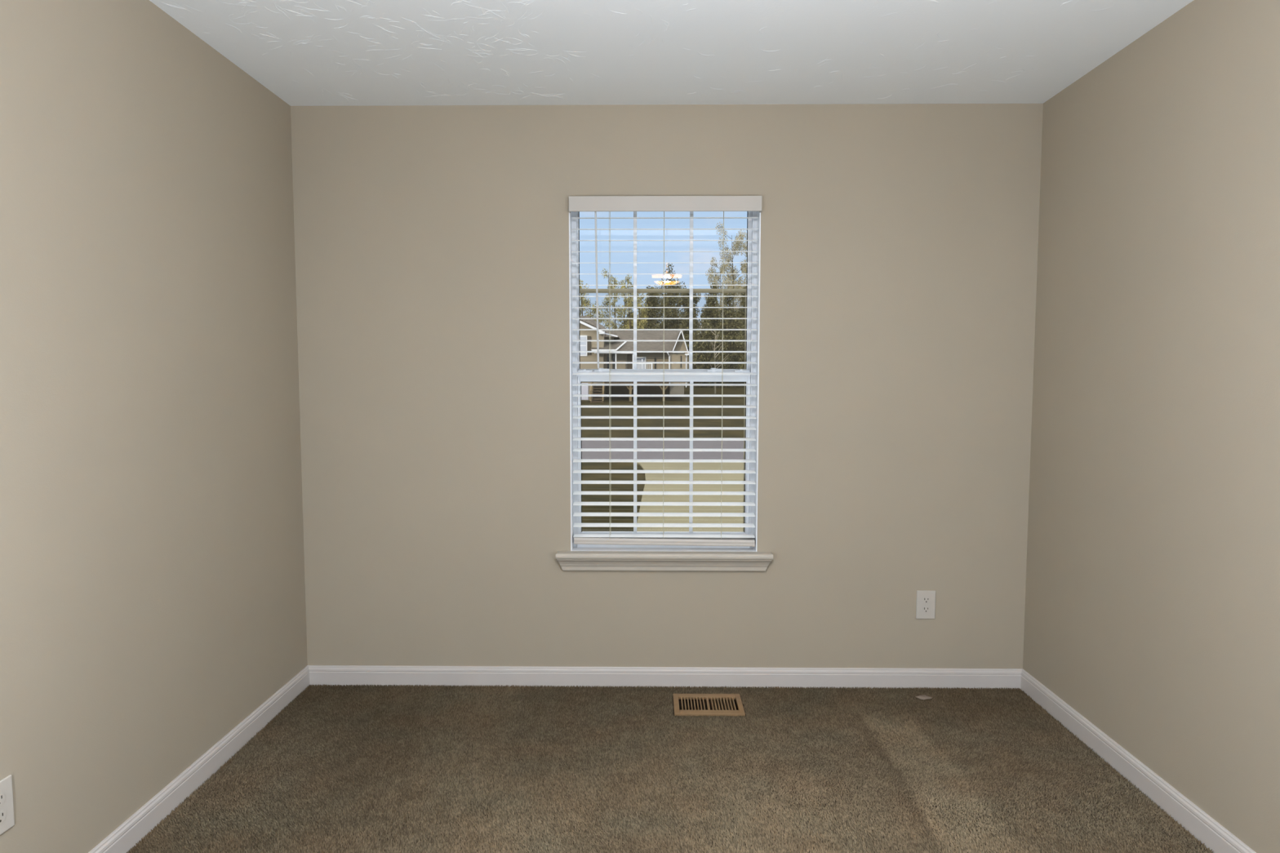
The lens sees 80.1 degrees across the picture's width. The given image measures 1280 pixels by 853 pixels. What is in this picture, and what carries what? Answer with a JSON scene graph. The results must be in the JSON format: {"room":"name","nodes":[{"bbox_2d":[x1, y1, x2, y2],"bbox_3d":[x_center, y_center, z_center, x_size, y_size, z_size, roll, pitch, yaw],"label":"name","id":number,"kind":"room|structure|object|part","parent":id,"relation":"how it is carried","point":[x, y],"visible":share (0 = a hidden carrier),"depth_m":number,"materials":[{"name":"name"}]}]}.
{"room":"empty bedroom","nodes":[
{"label":"empty bedroom","id":0,"kind":"room"},
{"bbox_2d":[0,0,307,852],"bbox_3d":[-1.535,0.054,0.993,0.150,2.440,4.450,0,4,1],"label":"wall","id":1,"kind":"structure","parent":0,"point":[153,581],"depth_m":2.17,"materials":[{"name":"paint"}]},
{"bbox_2d":[0,774,14,835],"bbox_3d":[-1.449,0.865,1.720,0.007,0.122,0.081,0,4,1],"label":"wall outlet","id":2,"kind":"object","parent":1,"relation":"attached to","point":[6,806],"visible":1,"depth_m":1.74,"materials":[{"name":"beige plastic"}]},
{"bbox_2d":[0,793,4,805],"bbox_3d":[-1.447,0.845,1.719,0.003,0.025,0.033,0,4,1],"label":"receptacle","id":3,"kind":"object","parent":2,"relation":"attached to","point":[2,795],"depth_m":1.73,"materials":[{"name":"grey plastic"}]},
{"bbox_2d":[0,810,6,823],"bbox_3d":[-1.447,0.886,1.721,0.003,0.025,0.033,0,4,1],"label":"receptacle","id":4,"kind":"object","parent":2,"relation":"attached to","point":[2,813],"depth_m":1.73,"materials":[{"name":"grey plastic"}]},
{"bbox_2d":[88,665,309,852],"bbox_3d":[-1.453,1.223,1.148,0.013,0.087,4.300,0,4,1],"label":"baseboard","id":5,"kind":"structure","parent":1,"relation":"attached to","point":[151,814],"depth_m":2.47,"materials":[{"name":"paint"}]},
{"bbox_2d":[290,103,1043,668],"bbox_3d":[0.101,-0.102,3.270,3.372,2.440,0.150,0,4,1],"label":"wall","id":6,"kind":"structure","parent":0,"point":[900,242],"depth_m":3.19,"materials":[{"name":"paint"}]},
{"bbox_2d":[555,211,773,571],"bbox_3d":[0.103,-0.170,3.241,0.910,1.562,0.206,0,4,1],"label":"window","id":7,"kind":"structure","parent":6,"relation":"in","point":[580,557],"depth_m":3.26,"materials":[{"name":"white plastic"}]},
{"bbox_3d":[0.101,-0.054,3.348,0.741,1.092,0.008,0,4,1],"label":"screen frame","id":8,"kind":"part","parent":7,"relation":"part of","materials":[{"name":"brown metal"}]},
{"bbox_3d":[0.102,0.542,3.272,0.791,0.028,0.067,0,4,1],"label":"sill","id":9,"kind":"part","parent":7,"relation":"part of","materials":[{"name":"white plastic"}]},
{"bbox_3d":[0.101,0.131,3.299,0.745,0.734,0.032,0,4,1],"label":"sash","id":10,"kind":"part","parent":7,"relation":"part of","materials":[{"name":"white plastic"}]},
{"bbox_3d":[0.103,-0.577,3.283,0.750,0.714,0.028,0,4,1],"label":"sash","id":11,"kind":"part","parent":7,"relation":"part of","materials":[{"name":"white plastic"}]},
{"bbox_2d":[568,195,761,546],"bbox_3d":[0.103,-0.217,3.199,0.788,1.456,0.089,0,4,1],"label":"window blind","id":12,"kind":"object","parent":7,"relation":"attached to","point":[576,203],"visible":1,"depth_m":3.22,"materials":[{"name":"plastic"}]},
{"bbox_3d":[-0.127,-0.215,3.220,0.001,1.391,0.001,0,4,1],"label":"lift cord","id":13,"kind":"part","parent":12,"relation":"part of","materials":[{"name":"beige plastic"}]},
{"bbox_3d":[-0.127,-0.215,3.219,0.004,1.391,0.054,0,4,1],"label":"ladder cord","id":14,"kind":"part","parent":12,"relation":"part of","materials":[{"name":"white fabric"}]},
{"bbox_3d":[0.101,-0.215,3.217,0.004,1.391,0.054,0,4,1],"label":"ladder cord","id":15,"kind":"part","parent":12,"relation":"part of","materials":[{"name":"white fabric"}]},
{"bbox_3d":[0.101,-0.215,3.218,0.001,1.391,0.001,0,4,1],"label":"lift cord","id":16,"kind":"part","parent":12,"relation":"part of","materials":[{"name":"white fabric"}]},
{"bbox_3d":[0.104,0.490,3.265,0.769,0.028,0.054,1,4,1],"label":"rail","id":17,"kind":"part","parent":12,"relation":"part of","materials":[{"name":"grey plastic"}]},
{"bbox_3d":[0.347,-0.214,3.215,0.001,1.391,0.001,0,4,1],"label":"lift cord","id":18,"kind":"part","parent":12,"relation":"part of","materials":[{"name":"white fabric"}]},
{"bbox_3d":[0.347,-0.214,3.214,0.001,1.391,0.054,0,4,4],"label":"ladder cord","id":19,"kind":"part","parent":12,"relation":"part of","materials":[{"name":"white fabric"}]},
{"bbox_3d":[0.327,-0.243,3.273,0.049,0.016,0.026,0,4,1],"label":"lock lever","id":20,"kind":"part","parent":7,"relation":"part of","materials":[{"name":"white plastic"}]},
{"bbox_2d":[307,665,1022,689],"bbox_3d":[0.100,1.077,3.270,3.072,0.087,0.013,0,4,1],"label":"baseboard","id":21,"kind":"structure","parent":6,"relation":"attached to","point":[709,677],"depth_m":3.26,"materials":[{"name":"paint"}]},
{"bbox_2d":[915,591,935,618],"bbox_3d":[1.215,0.758,3.238,0.081,0.122,0.007,0,4,1],"label":"wall outlet","id":22,"kind":"object","parent":6,"relation":"attached to","point":[926,600],"visible":1,"depth_m":3.24,"materials":[{"name":"beige plastic"}]},
{"bbox_2d":[922,606,929,613],"bbox_3d":[1.215,0.778,3.237,0.033,0.025,0.003,0,4,1],"label":"receptacle","id":23,"kind":"object","parent":22,"relation":"attached to","point":[925,609],"depth_m":3.24,"materials":[{"name":"grey plastic"}]},
{"bbox_2d":[922,597,930,603],"bbox_3d":[1.215,0.738,3.235,0.033,0.025,0.003,0,4,1],"label":"receptacle","id":24,"kind":"object","parent":22,"relation":"attached to","point":[925,600],"depth_m":3.23,"materials":[{"name":"grey plastic"}]},
{"bbox_2d":[149,0,1193,106],"bbox_3d":[0.077,-1.225,0.962,3.372,0.121,4.600,0,4,1],"label":"ceiling","id":25,"kind":"structure","parent":0,"point":[304,52],"depth_m":2.58,"materials":[{"name":"white paint"}]},
{"bbox_2d":[135,686,1207,852],"bbox_3d":[0.076,1.318,1.138,3.372,0.100,4.600,0,4,1],"label":"floor","id":26,"kind":"structure","parent":0,"point":[679,700],"depth_m":2.45,"materials":[{"name":"brown carpet"}]},
{"bbox_2d":[126,684,1213,852],"bbox_3d":[0.090,1.174,2.396,3.045,0.012,1.744,0,4,1],"label":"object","id":27,"kind":"structure","parent":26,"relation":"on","point":[902,705],"depth_m":2.54,"materials":[{"name":"brown carpet"}]},
{"bbox_2d":[915,694,932,700],"bbox_3d":[1.172,1.118,3.149,0.060,0.008,0.041,-1,4,-18],"label":"tuft","id":28,"kind":"object","parent":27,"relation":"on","point":[923,697],"visible":1,"depth_m":3.14,"materials":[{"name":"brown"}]},
{"bbox_2d":[672,693,745,716],"bbox_3d":[0.275,1.175,3.088,0.278,0.108,0.187,0,4,1],"label":"floor vent","id":29,"kind":"object","parent":26,"relation":"in","point":[740,712],"visible":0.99,"depth_m":3.07,"materials":[{"name":"metal"}]},
{"bbox_2d":[1022,0,1279,852],"bbox_3d":[1.687,0.059,0.958,0.150,2.440,4.450,0,4,1],"label":"wall","id":30,"kind":"structure","parent":0,"point":[1152,611],"depth_m":2.34,"materials":[{"name":"paint"}]},
{"bbox_2d":[1020,668,1256,852],"bbox_3d":[1.606,1.227,1.115,0.013,0.087,4.300,0,4,1],"label":"baseboard","id":31,"kind":"structure","parent":30,"relation":"attached to","point":[1203,828],"depth_m":2.46,"materials":[{"name":"paint"}]},
{"label":"outside","id":32,"kind":"structure","parent":0,"visible":0},
{"bbox_2d":[581,382,744,531],"bbox_3d":[0.758,-2.681,62.815,60.000,0.850,119.000,0,4,1],"label":"lawn","id":33,"kind":"structure","parent":32,"point":[673,401],"depth_m":30.77,"materials":[{"name":"green plant"}]},
{"bbox_2d":[579,279,590,315],"bbox_3d":[-6.403,-10.870,86.746,2.591,12.578,2.475,0,4,1],"label":"leafy tree","id":34,"kind":"object","parent":33,"relation":"on","point":[580,287],"visible":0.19,"depth_m":86.46,"materials":[{"name":"green plant"}]},
{"bbox_2d":[582,297,600,323],"bbox_3d":[-5.035,-8.984,80.638,2.658,9.664,3.222,1,4,19],"label":"leafy tree","id":35,"kind":"object","parent":33,"relation":"on","point":[588,302],"visible":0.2,"depth_m":80.55,"materials":[{"name":"green plant"}]},
{"bbox_2d":[591,302,608,327],"bbox_3d":[-5.041,-10.932,100.640,3.283,10.780,3.246,0,4,1],"label":"leafy tree","id":36,"kind":"object","parent":33,"relation":"on","point":[601,314],"visible":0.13,"depth_m":100.28,"materials":[{"name":"green plant"}]},
{"bbox_2d":[599,267,617,328],"bbox_3d":[-3.900,-11.782,90.478,2.654,13.887,2.239,0,4,1],"label":"leafy tree","id":37,"kind":"object","parent":33,"relation":"on","point":[607,300],"visible":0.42,"depth_m":90.14,"materials":[{"name":"green plant"}]},
{"bbox_2d":[608,277,621,328],"bbox_3d":[-3.122,-12.150,96.810,2.599,13.744,2.430,0,4,1],"label":"leafy tree","id":38,"kind":"object","parent":33,"relation":"on","point":[612,304],"visible":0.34,"depth_m":96.50,"materials":[{"name":"green plant"}]},
{"bbox_2d":[615,274,631,328],"bbox_3d":[-1.908,-11.793,92.619,2.152,13.614,2.453,0,4,1],"label":"leafy tree","id":39,"kind":"object","parent":33,"relation":"on","point":[628,278],"visible":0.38,"depth_m":92.28,"materials":[{"name":"green plant"}]},
{"bbox_2d":[618,280,638,328],"bbox_3d":[-0.910,-9.844,80.604,2.627,11.386,2.540,0,4,1],"label":"leafy tree","id":40,"kind":"object","parent":33,"relation":"on","point":[631,300],"visible":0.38,"depth_m":80.55,"materials":[{"name":"green plant"}]},
{"bbox_2d":[617,311,639,328],"bbox_3d":[-1.262,-8.879,87.131,4.776,8.552,4.571,0,4,1],"label":"evergreen tree","id":41,"kind":"object","parent":33,"relation":"on","point":[621,326],"visible":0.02,"depth_m":86.14,"materials":[{"name":"green plant"}]},
{"bbox_2d":[579,315,688,402],"bbox_3d":[-4.765,-5.743,61.718,17.074,7.606,14.569,0,4,1],"label":"house","id":42,"kind":"structure","parent":33,"relation":"on","point":[584,323],"depth_m":57.59,"materials":[{"name":"beige"}]},
{"bbox_3d":[-4.346,-6.398,56.880,0.648,0.606,0.030,0,4,1],"label":"pane","id":43,"kind":"part","parent":42,"relation":"part of","materials":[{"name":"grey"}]},
{"bbox_3d":[-4.350,-5.692,56.929,0.648,0.647,0.030,0,4,1],"label":"pane","id":44,"kind":"part","parent":42,"relation":"part of","materials":[{"name":"grey glass"}]},
{"bbox_3d":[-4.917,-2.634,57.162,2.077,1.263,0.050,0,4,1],"label":"garage door","id":45,"kind":"part","parent":42,"relation":"part of","materials":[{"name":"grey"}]},
{"bbox_2d":[587,336,591,355],"bbox_3d":[-3.792,-6.056,56.918,0.267,1.374,0.080,0,4,1],"label":"shutter","id":46,"kind":"object","parent":42,"relation":"hanging from","point":[588,337],"depth_m":56.88,"materials":[{"name":"brown"}]},
{"bbox_3d":[-3.527,-2.865,55.647,0.090,2.206,1.940,0,4,1],"label":"handrail","id":47,"kind":"part","parent":42,"relation":"part of","materials":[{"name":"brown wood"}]},
{"bbox_3d":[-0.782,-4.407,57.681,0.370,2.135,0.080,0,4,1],"label":"entry door","id":48,"kind":"part","parent":42,"relation":"part of","materials":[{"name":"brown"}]},
{"bbox_3d":[-0.710,-2.469,56.756,0.170,1.263,0.170,0,4,1],"label":"deck post","id":49,"kind":"part","parent":42,"relation":"part of","materials":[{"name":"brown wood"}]},
{"bbox_3d":[0.062,-4.557,57.616,0.618,1.292,0.030,0,4,1],"label":"pane","id":50,"kind":"part","parent":42,"relation":"part of","materials":[{"name":"grey glass"}]},
{"bbox_2d":[632,293,649,328],"bbox_3d":[-0.063,-8.581,74.966,2.141,9.649,2.353,2,5,28],"label":"leafy tree","id":51,"kind":"object","parent":33,"relation":"on","point":[640,311],"visible":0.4,"depth_m":74.39,"materials":[{"name":"green plant"}]},
{"bbox_2d":[636,307,657,328],"bbox_3d":[0.645,-7.941,77.978,3.843,8.571,4.525,4,6,45],"label":"evergreen tree","id":52,"kind":"object","parent":33,"relation":"on","point":[650,314],"visible":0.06,"depth_m":77.35,"materials":[{"name":"green plant"}]},
{"bbox_2d":[640,285,662,328],"bbox_3d":[1.387,-11.081,93.594,4.692,12.338,4.539,0,4,1],"label":"evergreen tree","id":53,"kind":"object","parent":33,"relation":"on","point":[652,301],"visible":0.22,"depth_m":92.92,"materials":[{"name":"green plant"}]},
{"bbox_2d":[645,262,686,322],"bbox_3d":[3.956,-13.580,100.743,6.360,16.054,5.916,0,4,1],"label":"evergreen tree","id":54,"kind":"object","parent":33,"relation":"on","point":[667,282],"visible":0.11,"depth_m":99.95,"materials":[{"name":"green plant"}]},
{"bbox_2d":[653,293,684,328],"bbox_3d":[3.454,-9.961,86.911,4.795,11.264,4.522,0,4,1],"label":"evergreen tree","id":55,"kind":"object","parent":33,"relation":"on","point":[669,313],"visible":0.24,"depth_m":86.14,"materials":[{"name":"green plant"}]},
{"bbox_2d":[675,287,702,337],"bbox_3d":[6.099,-11.260,93.624,5.314,12.412,5.648,0,4,1],"label":"evergreen tree","id":56,"kind":"object","parent":33,"relation":"on","point":[685,300],"visible":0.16,"depth_m":93.08,"materials":[{"name":"green plant"}]},
{"bbox_2d":[677,302,700,386],"bbox_3d":[5.240,-8.348,79.904,4.227,9.082,4.833,1,4,20],"label":"evergreen tree","id":57,"kind":"object","parent":33,"relation":"on","point":[686,333],"visible":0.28,"depth_m":79.28,"materials":[{"name":"green plant"}]},
{"bbox_2d":[693,293,722,383],"bbox_3d":[7.919,-9.364,84.369,4.787,10.696,4.333,0,4,1],"label":"evergreen tree","id":58,"kind":"object","parent":33,"relation":"on","point":[710,313],"visible":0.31,"depth_m":83.82,"materials":[{"name":"green plant"}]},
{"bbox_2d":[699,283,720,323],"bbox_3d":[9.738,-12.312,101.567,4.547,13.417,5.047,0,4,1],"label":"evergreen tree","id":59,"kind":"object","parent":33,"relation":"on","point":[713,286],"visible":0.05,"depth_m":100.96,"materials":[{"name":"green plant"}]},
{"bbox_2d":[688,322,734,387],"bbox_3d":[6.521,-6.489,72.877,5.099,6.850,3.859,0,4,1],"label":"evergreen tree","id":60,"kind":"object","parent":33,"relation":"on","point":[704,335],"visible":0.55,"depth_m":72.10,"materials":[{"name":"green plant"}]},
{"bbox_2d":[698,257,737,333],"bbox_3d":[12.810,-17.061,122.253,7.671,20.036,5.966,0,4,1],"label":"tree","id":61,"kind":"object","parent":33,"relation":"on","point":[716,277],"visible":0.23,"depth_m":121.66,"materials":[{"name":"green plant"}]},
{"bbox_2d":[708,327,728,393],"bbox_3d":[6.582,-5.463,63.836,1.850,5.818,1.911,0,4,1],"label":"bare sapling","id":62,"kind":"object","parent":33,"relation":"on","point":[715,366],"visible":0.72,"depth_m":63.92,"materials":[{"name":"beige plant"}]},
{"bbox_2d":[700,222,746,331],"bbox_3d":[12.940,-17.454,107.992,8.510,22.798,7.524,0,4,1],"label":"tree","id":63,"kind":"object","parent":33,"relation":"on","point":[742,235],"visible":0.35,"depth_m":107.05,"materials":[{"name":"green plant"}]},
{"bbox_2d":[714,311,744,383],"bbox_3d":[9.568,-7.850,79.630,4.673,8.548,4.844,0,4,1],"label":"evergreen tree","id":64,"kind":"object","parent":33,"relation":"on","point":[732,357],"visible":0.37,"depth_m":78.99,"materials":[{"name":"green plant"}]},
{"bbox_2d":[717,293,742,364],"bbox_3d":[10.958,-10.847,93.514,5.217,11.719,4.751,0,4,1],"label":"evergreen tree","id":65,"kind":"object","parent":33,"relation":"on","point":[728,300],"visible":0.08,"depth_m":92.98,"materials":[{"name":"green plant"}]},
{"bbox_2d":[728,235,746,311],"bbox_3d":[16.709,-17.597,114.021,7.508,22.253,7.790,0,4,1],"label":"tree","id":66,"kind":"object","parent":33,"relation":"on","point":[745,242],"visible":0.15,"depth_m":114.26,"materials":[{"name":"green plant"}]},
{"bbox_2d":[733,323,745,387],"bbox_3d":[10.736,-6.776,72.686,3.667,7.158,4.224,0,4,6],"label":"evergreen tree","id":67,"kind":"object","parent":33,"relation":"on","point":[742,359],"visible":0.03,"depth_m":72.91,"materials":[{"name":"green plant"}]},
{"bbox_2d":[735,300,745,355],"bbox_3d":[12.533,-9.907,88.499,4.400,10.428,4.808,0,4,1],"label":"evergreen tree","id":68,"kind":"object","parent":33,"relation":"on","point":[744,303],"visible":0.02,"depth_m":88.19,"materials":[{"name":"green plant"}]},
{"bbox_2d":[734,285,746,331],"bbox_3d":[14.445,-12.023,101.042,4.880,13.352,4.637,0,4,1],"label":"evergreen tree","id":69,"kind":"object","parent":33,"relation":"on","point":[741,310],"visible":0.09,"depth_m":100.56,"materials":[{"name":"green plant"}]},
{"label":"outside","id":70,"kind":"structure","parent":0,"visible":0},
{"bbox_2d":[630,462,743,532],"bbox_3d":[2.494,1.224,12.784,5.820,0.080,11.000,0,4,1],"label":"driveway","id":71,"kind":"structure","parent":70,"point":[645,465],"depth_m":12.82,"materials":[{"name":"concrete"}]},
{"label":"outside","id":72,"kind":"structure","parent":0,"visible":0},
{"bbox_2d":[582,440,743,459],"bbox_3d":[0.300,0.625,21.488,60.000,0.070,6.400,0,4,1],"label":"street","id":73,"kind":"structure","parent":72,"point":[585,444],"depth_m":20.29,"materials":[{"name":"grey asphalt"}]}
]}

